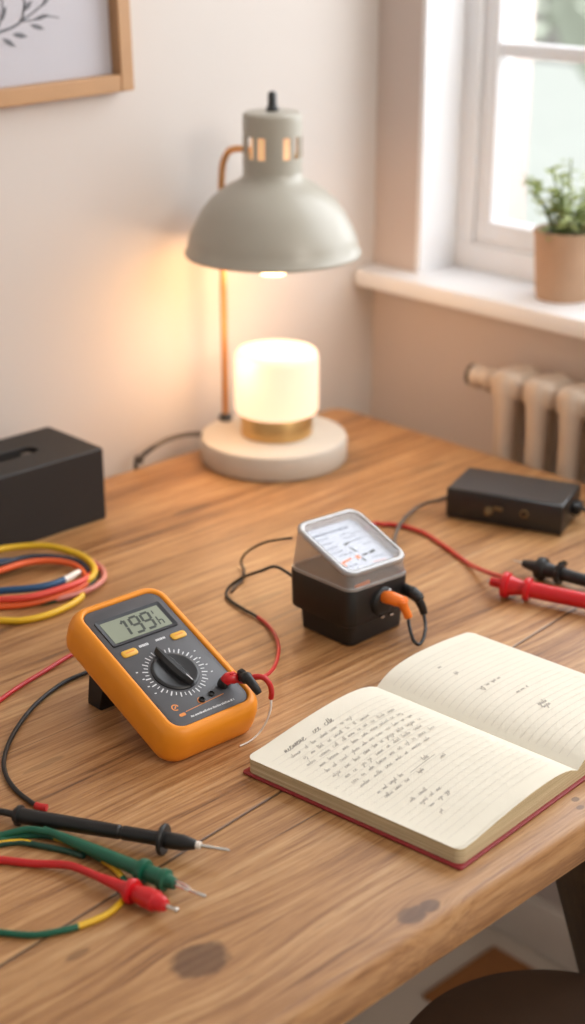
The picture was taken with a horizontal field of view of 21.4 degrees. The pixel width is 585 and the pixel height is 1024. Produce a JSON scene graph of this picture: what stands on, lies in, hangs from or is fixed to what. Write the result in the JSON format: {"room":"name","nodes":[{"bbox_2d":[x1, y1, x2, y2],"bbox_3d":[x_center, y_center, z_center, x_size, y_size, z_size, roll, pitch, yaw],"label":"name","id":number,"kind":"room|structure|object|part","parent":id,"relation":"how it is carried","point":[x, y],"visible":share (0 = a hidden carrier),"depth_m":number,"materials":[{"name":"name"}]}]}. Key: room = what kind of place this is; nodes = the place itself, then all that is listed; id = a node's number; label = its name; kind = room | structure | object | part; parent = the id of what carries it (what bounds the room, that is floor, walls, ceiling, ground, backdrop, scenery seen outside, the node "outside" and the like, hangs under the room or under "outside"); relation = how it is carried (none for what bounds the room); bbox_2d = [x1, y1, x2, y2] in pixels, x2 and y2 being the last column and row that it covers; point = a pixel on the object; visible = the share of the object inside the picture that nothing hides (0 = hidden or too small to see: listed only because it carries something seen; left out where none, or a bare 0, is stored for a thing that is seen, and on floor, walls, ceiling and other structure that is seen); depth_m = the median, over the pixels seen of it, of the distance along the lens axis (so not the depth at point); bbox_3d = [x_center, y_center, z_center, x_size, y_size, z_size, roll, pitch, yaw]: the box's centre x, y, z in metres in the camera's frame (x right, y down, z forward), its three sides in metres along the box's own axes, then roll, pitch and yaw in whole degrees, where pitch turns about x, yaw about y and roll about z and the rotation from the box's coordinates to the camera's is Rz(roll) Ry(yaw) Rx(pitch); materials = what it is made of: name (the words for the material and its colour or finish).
{"room":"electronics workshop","nodes":[
{"label":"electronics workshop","id":0,"kind":"room"},
{"bbox_2d":[0,0,378,478],"bbox_3d":[-1.436,-0.098,0.788,4.400,2.550,0.120,-20,29,-40],"label":"wall","id":1,"kind":"structure","parent":0,"point":[110,336],"depth_m":1.93,"materials":[{"name":"paint"}]},
{"bbox_2d":[0,0,133,107],"bbox_3d":[-0.347,-0.685,1.577,0.420,0.540,0.024,-21,30,-40],"label":"picture frame","id":2,"kind":"object","parent":1,"relation":"attached to","point":[51,50],"visible":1,"depth_m":1.74,"materials":[{"name":"brown wood"}]},
{"bbox_2d":[0,0,111,87],"bbox_3d":[-0.353,-0.688,1.583,0.382,0.502,0.006,-21,30,-40],"label":"print","id":3,"kind":"object","parent":2,"relation":"attached to","point":[42,41],"depth_m":1.73,"materials":[{"name":"paper"}]},
{"bbox_2d":[345,926,566,1023],"bbox_3d":[0.007,1.260,0.967,4.400,0.100,4.400,-20,29,-40],"label":"floor","id":4,"kind":"structure","parent":0,"point":[404,1003],"depth_m":2.27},
{"bbox_2d":[0,409,584,1023],"bbox_3d":[-0.260,0.564,1.487,1.747,0.800,0.875,-20,29,-40],"label":"desk","id":5,"kind":"object","parent":4,"relation":"on","point":[311,914],"visible":0.72,"depth_m":1.27,"materials":[{"name":"brown wood"}]},
{"bbox_2d":[0,653,72,702],"bbox_3d":[-0.270,0.188,1.342,0.037,0.004,0.412,10,24,22],"label":"lead","id":6,"kind":"object","parent":5,"relation":"on","point":[66,657],"visible":0.51,"depth_m":1.43,"materials":[{"name":"red rubber"}]},
{"bbox_2d":[0,557,80,594],"bbox_3d":[-0.315,0.067,1.617,0.188,0.015,0.100,-1,22,-2],"label":"wire","id":7,"kind":"object","parent":5,"relation":"on","point":[62,580],"visible":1,"depth_m":1.58,"materials":[{"name":"blue rubber"}]},
{"bbox_2d":[0,581,84,623],"bbox_3d":[-0.277,0.098,1.565,0.148,0.007,0.064,-11,25,-26],"label":"wire","id":8,"kind":"object","parent":5,"relation":"on","point":[28,619],"visible":0.94,"depth_m":1.55,"materials":[{"name":"yellow rubber"}]},
{"bbox_2d":[0,839,85,859],"bbox_3d":[-0.207,0.255,1.177,0.104,0.005,0.020,1,22,3],"label":"cable","id":9,"kind":"object","parent":5,"relation":"on","point":[11,842],"visible":1,"depth_m":1.18,"materials":[{"name":"yellow rubber"}]},
{"bbox_2d":[0,558,88,609],"bbox_3d":[-0.281,0.077,1.605,0.149,0.014,0.094,-20,29,-40],"label":"wire","id":10,"kind":"object","parent":5,"relation":"on","point":[14,605],"visible":0.98,"depth_m":1.63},
{"bbox_2d":[1,670,87,811],"bbox_3d":[-0.210,0.187,1.345,0.062,0.006,0.252,3,22,7],"label":"lead","id":11,"kind":"object","parent":5,"relation":"on","point":[36,805],"visible":0.82,"depth_m":1.32,"materials":[{"name":"black rubber"}]},
{"bbox_2d":[0,553,90,583],"bbox_3d":[-0.289,0.073,1.609,0.164,0.017,0.109,-20,29,-40],"label":"wire","id":12,"kind":"object","parent":5,"relation":"on","point":[39,555],"visible":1,"depth_m":1.66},
{"bbox_2d":[0,542,97,582],"bbox_3d":[-0.293,0.062,1.628,0.175,0.024,0.121,-4,22,-9],"label":"wire","id":13,"kind":"object","parent":5,"relation":"on","point":[36,545],"visible":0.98,"depth_m":1.67,"materials":[{"name":"yellow rubber"}]},
{"bbox_2d":[0,565,98,602],"bbox_3d":[-0.265,0.082,1.590,0.171,0.016,0.045,-15,26,-33],"label":"wire","id":14,"kind":"object","parent":5,"relation":"on","point":[32,596],"visible":0.94,"depth_m":1.57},
{"bbox_2d":[0,427,105,545],"bbox_3d":[-0.349,-0.013,1.730,0.270,0.087,0.106,-20,29,-40],"label":"tissue box","id":15,"kind":"object","parent":5,"relation":"on","point":[52,480],"visible":1,"depth_m":1.74,"materials":[{"name":"black plastic"}]},
{"bbox_2d":[8,574,98,605],"bbox_3d":[-0.264,0.086,1.595,0.151,0.006,0.044,-11,24,-25],"label":"wire","id":16,"kind":"object","parent":5,"relation":"on","point":[95,579],"visible":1,"depth_m":1.58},
{"bbox_2d":[0,833,127,938],"bbox_3d":[-0.185,0.272,1.137,0.132,0.005,0.128,-1,22,-3],"label":"cable","id":17,"kind":"object","parent":5,"relation":"on","point":[71,928],"visible":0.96,"depth_m":1.09,"materials":[{"name":"green rubber"}]},
{"bbox_2d":[56,558,106,601],"bbox_3d":[-0.218,0.069,1.632,0.046,0.008,0.116,3,22,8],"label":"wire","id":18,"kind":"object","parent":5,"relation":"on","point":[102,569],"visible":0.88,"depth_m":1.60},
{"bbox_2d":[0,856,178,912],"bbox_3d":[-0.168,0.264,1.136,0.198,0.020,0.032,8,23,19],"label":"probe","id":19,"kind":"object","parent":5,"relation":"on","point":[132,891],"visible":1,"depth_m":1.12,"materials":[{"name":"red plastic"}]},
{"bbox_3d":[-0.114,0.272,1.115,0.021,0.019,0.063,-20,29,-40],"label":"handle","id":20,"kind":"part","parent":19,"relation":"part of","materials":[{"name":"red plastic"}]},
{"bbox_2d":[0,826,206,898],"bbox_3d":[-0.156,0.255,1.159,0.216,0.019,0.038,8,23,19],"label":"probe","id":21,"kind":"object","parent":5,"relation":"on","point":[143,869],"visible":1,"depth_m":1.14,"materials":[{"name":"green plastic"}]},
{"bbox_3d":[-0.138,0.257,1.153,0.128,0.019,0.019,13,25,28],"label":"handle","id":22,"kind":"part","parent":21,"relation":"part of","materials":[{"name":"green plastic"}]},
{"bbox_2d":[0,805,229,855],"bbox_3d":[-0.163,0.238,1.193,0.246,0.025,0.025,8,23,19],"label":"probe","id":23,"kind":"object","parent":5,"relation":"on","point":[163,839],"visible":1,"depth_m":1.18,"materials":[{"name":"black plastic"}]},
{"bbox_2d":[66,588,256,761],"bbox_3d":[-0.115,0.138,1.350,0.103,0.092,0.166,-18,28,-37],"label":"multimeter","id":24,"kind":"object","parent":5,"relation":"on","point":[141,655],"visible":1,"depth_m":1.32,"materials":[{"name":"orange plastic"}]},
{"bbox_3d":[-0.111,0.126,1.340,0.081,0.003,0.148,-18,49,-37],"label":"panel","id":25,"kind":"part","parent":24,"relation":"part of","materials":[{"name":"plastic"}]},
{"bbox_3d":[-0.100,0.136,1.327,0.042,0.003,0.042,-18,49,-37],"label":"rotary knob","id":26,"kind":"part","parent":24,"relation":"part of","materials":[{"name":"black plastic"}]},
{"bbox_2d":[208,691,214,695],"bbox_3d":[-0.069,0.154,1.316,0.006,0.002,0.006,-18,49,-37],"label":"socket","id":27,"kind":"object","parent":24,"relation":"attached to","point":[209,693],"depth_m":1.32,"materials":[{"name":"black plastic"}]},
{"bbox_2d":[217,671,273,746],"bbox_3d":[-0.041,0.165,1.328,0.036,0.059,0.040,-20,29,-40],"label":"jumper","id":28,"kind":"object","parent":24,"relation":"attached to","point":[228,678],"visible":1,"depth_m":1.32,"materials":[{"name":"red plastic"}]},
{"bbox_2d":[133,91,361,481],"bbox_3d":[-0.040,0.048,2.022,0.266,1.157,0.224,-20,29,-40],"label":"desk lamp","id":29,"kind":"object","parent":5,"relation":"on","point":[271,220],"depth_m":1.86,"materials":[{"name":"grey metal"}]},
{"bbox_3d":[-0.154,0.237,2.122,0.118,0.731,0.035,-20,29,-40],"label":"power cord","id":30,"kind":"part","parent":29,"relation":"part of","materials":[{"name":"black rubber"}]},
{"bbox_3d":[-0.071,-0.279,1.947,0.052,0.359,0.008,17,28,36],"label":"rod","id":31,"kind":"part","parent":29,"relation":"part of","materials":[{"name":"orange metal"}]},
{"bbox_2d":[251,138,289,160],"bbox_3d":[-0.024,-0.421,1.849,0.052,0.095,0.052,-20,29,-40],"label":"vent","id":32,"kind":"object","parent":29,"relation":"attached to","point":[262,149],"depth_m":1.81,"materials":[{"name":"metal"}]},
{"bbox_2d":[266,91,278,111],"bbox_3d":[-0.024,-0.483,1.823,0.015,0.024,0.015,-20,29,-40],"label":"switch","id":33,"kind":"object","parent":29,"relation":"attached to","point":[272,106],"depth_m":1.82,"materials":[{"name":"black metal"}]},
{"bbox_3d":[-0.024,-0.362,1.872,0.216,0.099,0.216,-20,29,-40],"label":"lamp shade","id":34,"kind":"part","parent":29,"relation":"part of","materials":[{"name":"grey metal"}]},
{"bbox_3d":[-0.024,-0.335,1.883,0.068,0.094,0.068,-20,29,-40],"label":"bulb","id":35,"kind":"part","parent":29,"relation":"part of","materials":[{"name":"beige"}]},
{"bbox_3d":[-0.020,-0.153,1.958,0.107,0.111,0.107,-20,29,-40],"label":"accent lamp","id":36,"kind":"part","parent":29,"relation":"part of","materials":[{"name":"white glass"}]},
{"bbox_2d":[230,537,291,592],"bbox_3d":[-0.047,0.047,1.609,0.048,0.067,0.095,-15,26,-32],"label":"wire","id":37,"kind":"object","parent":5,"relation":"on","point":[284,538],"visible":0.96,"depth_m":1.62,"materials":[{"name":"black rubber"}]},
{"bbox_2d":[224,565,299,694],"bbox_3d":[-0.026,0.111,1.457,0.077,0.062,0.308,-1,22,-2],"label":"lead","id":38,"kind":"object","parent":5,"relation":"on","point":[245,677],"visible":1,"depth_m":1.50,"materials":[{"name":"black rubber"}]},
{"bbox_2d":[291,509,405,645],"bbox_3d":[0.057,0.061,1.519,0.086,0.108,0.092,-20,29,-40],"label":"meter","id":39,"kind":"object","parent":5,"relation":"on","point":[338,593],"visible":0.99,"depth_m":1.50,"materials":[{"name":"black plastic"}]},
{"bbox_2d":[312,526,384,567],"bbox_3d":[0.056,0.033,1.509,0.060,0.021,0.046,-20,29,-40],"label":"print","id":40,"kind":"object","parent":39,"relation":"on","point":[341,546],"depth_m":1.51},
{"bbox_2d":[371,586,391,615],"bbox_3d":[0.087,0.086,1.500,0.030,0.030,0.008,-20,29,-40],"label":"socket","id":41,"kind":"object","parent":39,"relation":"attached to","point":[378,608],"depth_m":1.49,"materials":[{"name":"plastic"}]},
{"bbox_2d":[381,583,427,645],"bbox_3d":[0.116,0.096,1.501,0.045,0.047,0.048,16,27,34],"label":"jumper","id":42,"kind":"object","parent":39,"relation":"attached to","point":[392,598],"visible":1,"depth_m":1.49,"materials":[{"name":"orange plastic"}]},
{"bbox_2d":[243,632,584,869],"bbox_3d":[0.147,0.187,1.319,0.217,0.025,0.323,19,29,39],"label":"notebook","id":43,"kind":"object","parent":5,"relation":"on","point":[469,738],"visible":1,"depth_m":1.28,"materials":[{"name":"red paper"}]},
{"bbox_2d":[388,496,446,551],"bbox_3d":[0.097,0.033,1.704,0.042,0.022,0.300,12,25,28],"label":"cable","id":44,"kind":"object","parent":5,"relation":"on","point":[417,507],"visible":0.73,"depth_m":1.80,"materials":[{"name":"grey rubber"}]},
{"bbox_2d":[372,521,502,578],"bbox_3d":[0.097,0.040,1.675,0.206,0.032,0.213,-4,22,-11],"label":"cable","id":45,"kind":"object","parent":5,"relation":"on","point":[384,524],"visible":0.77,"depth_m":1.72,"materials":[{"name":"rubber"}]},
{"bbox_2d":[446,467,583,534],"bbox_3d":[0.259,-0.011,1.792,0.147,0.038,0.086,10,24,23],"label":"box","id":46,"kind":"object","parent":5,"relation":"on","point":[482,495],"visible":1,"depth_m":1.77,"materials":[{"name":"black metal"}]},
{"bbox_3d":[0.234,-0.004,1.766,0.011,0.004,0.004,10,24,23],"label":"toggle plate","id":47,"kind":"part","parent":46,"relation":"part of","materials":[{"name":"black plastic"}]},
{"bbox_3d":[0.256,-0.030,1.791,0.134,0.001,0.073,10,24,23],"label":"lid","id":48,"kind":"part","parent":46,"relation":"part of","materials":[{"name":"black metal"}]},
{"bbox_2d":[487,571,584,608],"bbox_3d":[0.271,0.086,1.566,0.160,0.028,0.028,12,25,27],"label":"probe","id":49,"kind":"object","parent":5,"relation":"on","point":[508,585],"visible":1,"depth_m":1.57,"materials":[{"name":"red plastic"}]},
{"bbox_2d":[513,557,584,586],"bbox_3d":[0.295,0.067,1.615,0.145,0.027,0.027,13,25,29],"label":"probe","id":50,"kind":"object","parent":5,"relation":"on","point":[541,568],"visible":1,"depth_m":1.62,"materials":[{"name":"black plastic"}]},
{"bbox_3d":[0.351,0.534,1.616,0.351,0.759,0.060,-20,29,-40],"label":"leg","id":51,"kind":"part","parent":5,"relation":"part of","materials":[{"name":"brown wood"}]},
{"bbox_2d":[424,946,532,1001],"bbox_3d":[0.373,0.723,2.150,0.160,0.008,0.370,-20,29,-40],"label":"floor mat","id":52,"kind":"object","parent":4,"relation":"on","point":[494,960],"visible":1,"depth_m":2.27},
{"bbox_2d":[410,969,584,1023],"bbox_3d":[0.241,0.732,1.472,0.310,0.503,0.310,16,27,33],"label":"stool","id":53,"kind":"object","parent":4,"relation":"on","point":[534,996],"visible":1,"depth_m":1.47,"materials":[{"name":"brown wood"}]},
{"bbox_2d":[371,0,584,907],"bbox_3d":[1.380,-0.202,1.048,0.240,2.550,3.390,-20,29,-40],"label":"wall","id":54,"kind":"structure","parent":0,"point":[422,351],"depth_m":2.15,"materials":[{"name":"paint"}]},
{"bbox_2d":[355,0,584,338],"bbox_3d":[0.671,-0.728,1.514,0.180,1.264,1.498,-20,29,-40],"label":"window","id":55,"kind":"structure","parent":54,"relation":"in","point":[472,258],"depth_m":2.10,"materials":[{"name":"white paint"}]},
{"bbox_3d":[0.658,-0.149,1.735,0.145,0.025,1.498,-20,29,-40],"label":"sill","id":56,"kind":"part","parent":55,"relation":"part of","materials":[{"name":"white paint"}]},
{"bbox_3d":[0.720,-0.750,1.542,0.062,1.244,1.361,-20,29,-40],"label":"frame","id":57,"kind":"part","parent":55,"relation":"part of","materials":[{"name":"white paint"}]},
{"bbox_3d":[0.717,-0.751,1.539,0.036,1.171,1.293,-20,29,-40],"label":"sash","id":58,"kind":"part","parent":55,"relation":"part of","materials":[{"name":"white paint"}]},
{"bbox_2d":[521,158,584,303],"bbox_3d":[0.366,-0.359,1.986,0.146,0.176,0.122,-20,29,-40],"label":"potted plant","id":59,"kind":"object","parent":55,"relation":"on","point":[559,247],"visible":1,"depth_m":1.98,"materials":[{"name":"green plant"}]},
{"bbox_3d":[0.353,-0.323,2.010,0.086,0.090,0.086,-20,29,-40],"label":"pot","id":60,"kind":"part","parent":59,"relation":"part of","materials":[{"name":"ceramic"}]},
{"bbox_2d":[464,364,584,483],"bbox_3d":[0.500,0.309,1.983,0.087,0.902,0.742,-20,29,-40],"label":"radiator","id":61,"kind":"object","parent":54,"relation":"attached to","point":[539,420],"visible":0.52,"depth_m":1.98,"materials":[{"name":"metal"}]},
{"bbox_2d":[489,894,578,972],"bbox_3d":[1.287,0.972,1.426,0.018,0.090,3.390,-20,29,-40],"label":"baseboard","id":62,"kind":"structure","parent":54,"relation":"attached to","point":[538,924],"depth_m":2.29,"materials":[{"name":"paint"}]},
{"label":"outside","id":63,"kind":"structure","parent":0,"visible":0},
{"bbox_2d":[524,59,584,224],"bbox_3d":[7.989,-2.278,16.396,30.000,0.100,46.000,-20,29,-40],"label":"window pane","id":64,"kind":"structure","parent":63,"point":[557,108],"depth_m":27.30,"materials":[{"name":"white glass"}]},
{"bbox_2d":[526,168,584,222],"bbox_3d":[2.821,-1.325,10.548,3.132,2.537,2.948,-20,29,-40],"label":"bush","id":65,"kind":"object","parent":64,"relation":"on","point":[566,190],"visible":0.02,"depth_m":10.86,"materials":[{"name":"green plant"}]},
{"bbox_2d":[534,0,584,79],"bbox_3d":[3.353,-3.521,12.718,3.274,4.960,3.162,-20,29,-40],"label":"tree","id":66,"kind":"object","parent":64,"relation":"on","point":[567,17],"visible":0.88,"depth_m":12.14,"materials":[{"name":"green plant"}]}
]}

